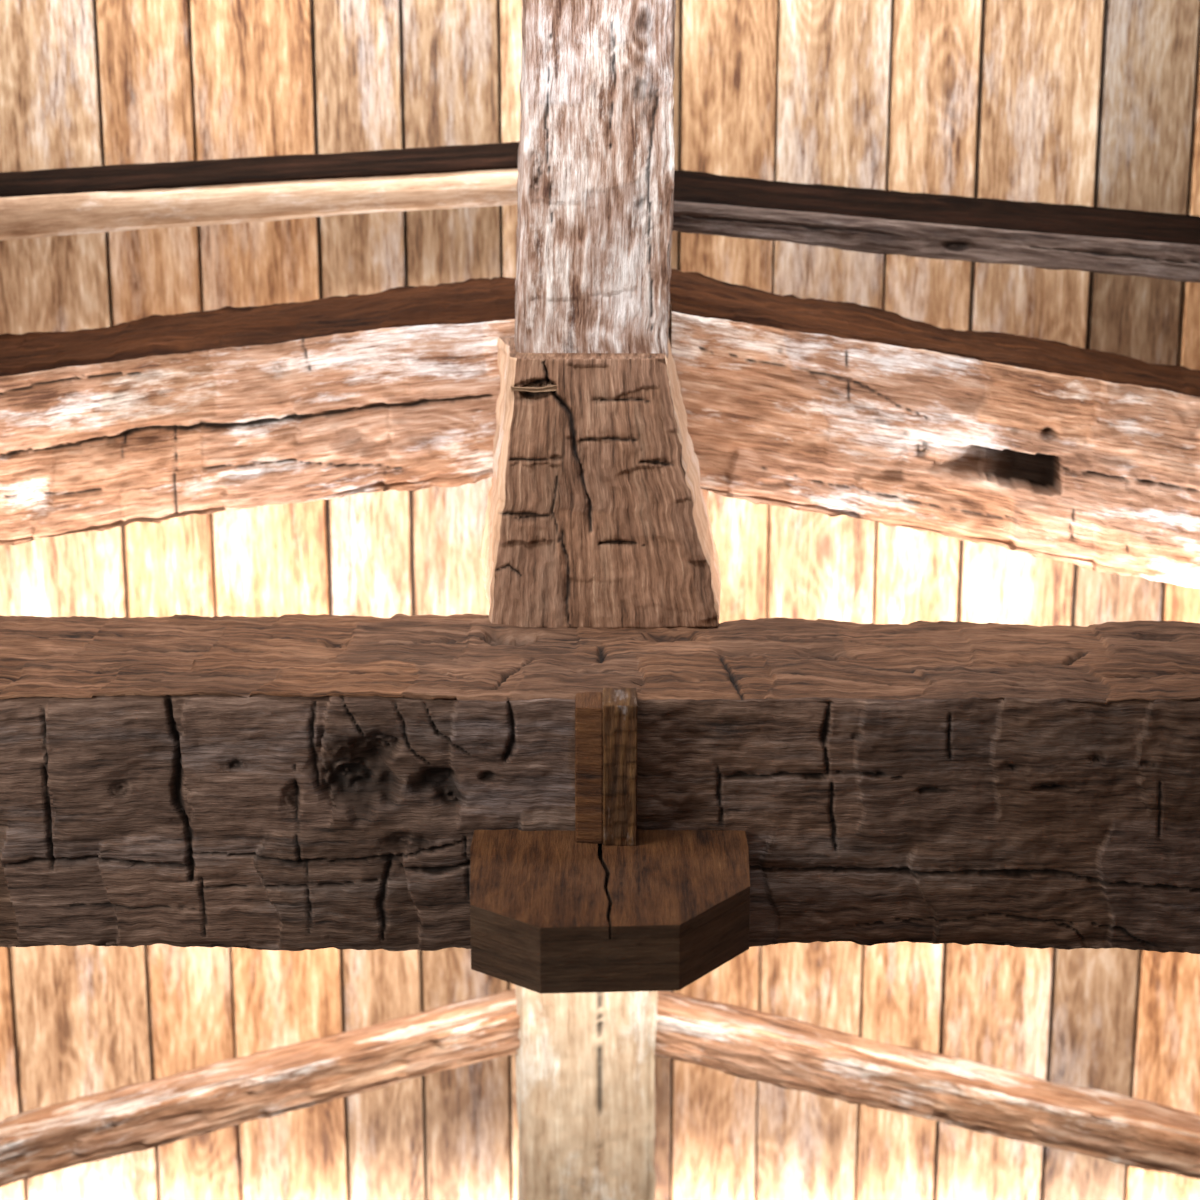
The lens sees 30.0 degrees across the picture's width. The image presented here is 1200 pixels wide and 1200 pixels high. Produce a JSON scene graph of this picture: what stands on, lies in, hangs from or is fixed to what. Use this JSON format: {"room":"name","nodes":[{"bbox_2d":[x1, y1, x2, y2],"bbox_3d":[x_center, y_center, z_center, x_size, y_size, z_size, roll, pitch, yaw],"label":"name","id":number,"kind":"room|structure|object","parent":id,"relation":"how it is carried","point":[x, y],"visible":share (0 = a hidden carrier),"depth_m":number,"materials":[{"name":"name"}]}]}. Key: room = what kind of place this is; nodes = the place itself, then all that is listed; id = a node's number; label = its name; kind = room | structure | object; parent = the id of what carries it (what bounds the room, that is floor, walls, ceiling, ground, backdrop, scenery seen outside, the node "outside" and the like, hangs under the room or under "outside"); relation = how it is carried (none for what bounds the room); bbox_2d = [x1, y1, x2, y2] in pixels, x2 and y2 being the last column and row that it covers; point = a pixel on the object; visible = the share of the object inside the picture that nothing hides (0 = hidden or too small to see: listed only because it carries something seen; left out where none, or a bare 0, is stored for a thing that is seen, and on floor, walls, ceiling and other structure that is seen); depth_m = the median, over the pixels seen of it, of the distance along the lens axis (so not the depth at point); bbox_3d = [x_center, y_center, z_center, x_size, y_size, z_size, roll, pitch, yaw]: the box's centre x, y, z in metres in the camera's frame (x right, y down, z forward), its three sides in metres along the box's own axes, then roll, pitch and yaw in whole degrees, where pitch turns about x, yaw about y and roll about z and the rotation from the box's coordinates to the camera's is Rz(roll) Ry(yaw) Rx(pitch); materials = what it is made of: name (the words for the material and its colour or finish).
{"room":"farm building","nodes":[
{"label":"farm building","id":0,"kind":"room"},
{"bbox_2d":[0,0,1199,1199],"bbox_3d":[0.000,0.175,5.953,5.200,5.100,0.056,0,14,0],"label":"plank ceiling","id":1,"kind":"structure","parent":0,"point":[1092,103],"depth_m":5.83,"materials":[{"name":"brown wood"}]},
{"bbox_3d":[0.000,3.568,3.110,5.200,0.056,7.250,0,14,0],"label":"floor","id":2,"kind":"structure","parent":0,"visible":0},
{"bbox_2d":[515,985,657,1199],"bbox_3d":[-0.037,1.451,5.929,0.369,2.640,0.336,0,14,0],"label":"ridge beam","id":3,"kind":"structure","parent":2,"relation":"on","point":[585,1062],"depth_m":5.72,"materials":[{"name":"beige wood"}]},
{"bbox_2d":[0,989,519,1186],"bbox_3d":[-1.400,1.401,5.854,2.400,0.794,0.158,0,14,0],"label":"diagonal brace","id":4,"kind":"object","parent":3,"relation":"attached to","point":[201,1100],"visible":0.98,"depth_m":5.77,"materials":[{"name":"brown wood"}]},
{"bbox_2d":[655,991,1199,1179],"bbox_3d":[1.365,1.384,5.848,2.470,0.740,0.159,0,14,0],"label":"diagonal brace","id":5,"kind":"object","parent":3,"relation":"attached to","point":[745,1043],"visible":0.98,"depth_m":5.76,"materials":[{"name":"brown wood"}]},
{"bbox_3d":[-2.629,1.076,2.444,0.055,5.100,7.200,0,14,0],"label":"wall","id":6,"kind":"structure","parent":0,"visible":0},
{"bbox_2d":[0,142,518,240],"bbox_3d":[-1.380,-0.923,5.285,2.440,0.305,0.142,0,14,0],"label":"purlin","id":7,"kind":"object","parent":6,"relation":"attached to","point":[124,197],"visible":0.91,"depth_m":5.22,"materials":[{"name":"beige wood"}]},
{"bbox_3d":[2.629,1.076,2.444,0.055,5.100,7.200,0,14,0],"label":"wall","id":8,"kind":"structure","parent":0,"visible":0},
{"bbox_2d":[0,614,1199,953],"bbox_3d":[0.000,0.350,4.499,5.200,0.546,0.579,0,14,0],"label":"tie beam","id":9,"kind":"structure","parent":8,"relation":"attached to","point":[289,782],"depth_m":4.25,"materials":[{"name":"brown wood"}]},
{"bbox_2d":[480,0,720,627],"bbox_3d":[-0.003,-0.853,4.739,0.558,2.495,0.636,0,14,0],"label":"post","id":10,"kind":"object","parent":9,"relation":"on","point":[597,516],"visible":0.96,"depth_m":4.65,"materials":[{"name":"brown wood"}]},
{"bbox_2d":[0,277,515,544],"bbox_3d":[-1.389,-0.354,5.181,2.422,0.752,0.348,0,14,0],"label":"rafter","id":11,"kind":"object","parent":10,"relation":"attached to","point":[153,418],"visible":0.9,"depth_m":5.02,"materials":[{"name":"brown wood"}]},
{"bbox_2d":[668,269,1199,587],"bbox_3d":[1.379,-0.279,5.202,2.442,0.939,0.344,0,14,0],"label":"rafter","id":12,"kind":"object","parent":10,"relation":"attached to","point":[1058,451],"visible":0.98,"depth_m":5.03,"materials":[{"name":"brown wood"}]},
{"bbox_2d":[470,828,749,993],"bbox_3d":[0.018,0.545,4.056,0.515,0.121,0.535,0,14,0],"label":"block","id":13,"kind":"object","parent":9,"relation":"attached to","point":[551,912],"visible":0.83,"depth_m":3.90,"materials":[{"name":"brown wood"}]},
{"bbox_2d":[575,688,637,845],"bbox_3d":[0.012,0.311,4.179,0.115,0.272,0.118,0,14,0],"label":"wooden peg","id":14,"kind":"object","parent":13,"relation":"on","point":[605,722],"visible":1,"depth_m":4.13,"materials":[{"name":"brown wood"}]},
{"bbox_2d":[672,170,1199,282],"bbox_3d":[1.370,-0.823,5.300,2.460,0.375,0.164,0,14,0],"label":"purlin","id":15,"kind":"object","parent":8,"relation":"attached to","point":[1101,240],"visible":0.91,"depth_m":5.22,"materials":[{"name":"brown wood"}]}
]}

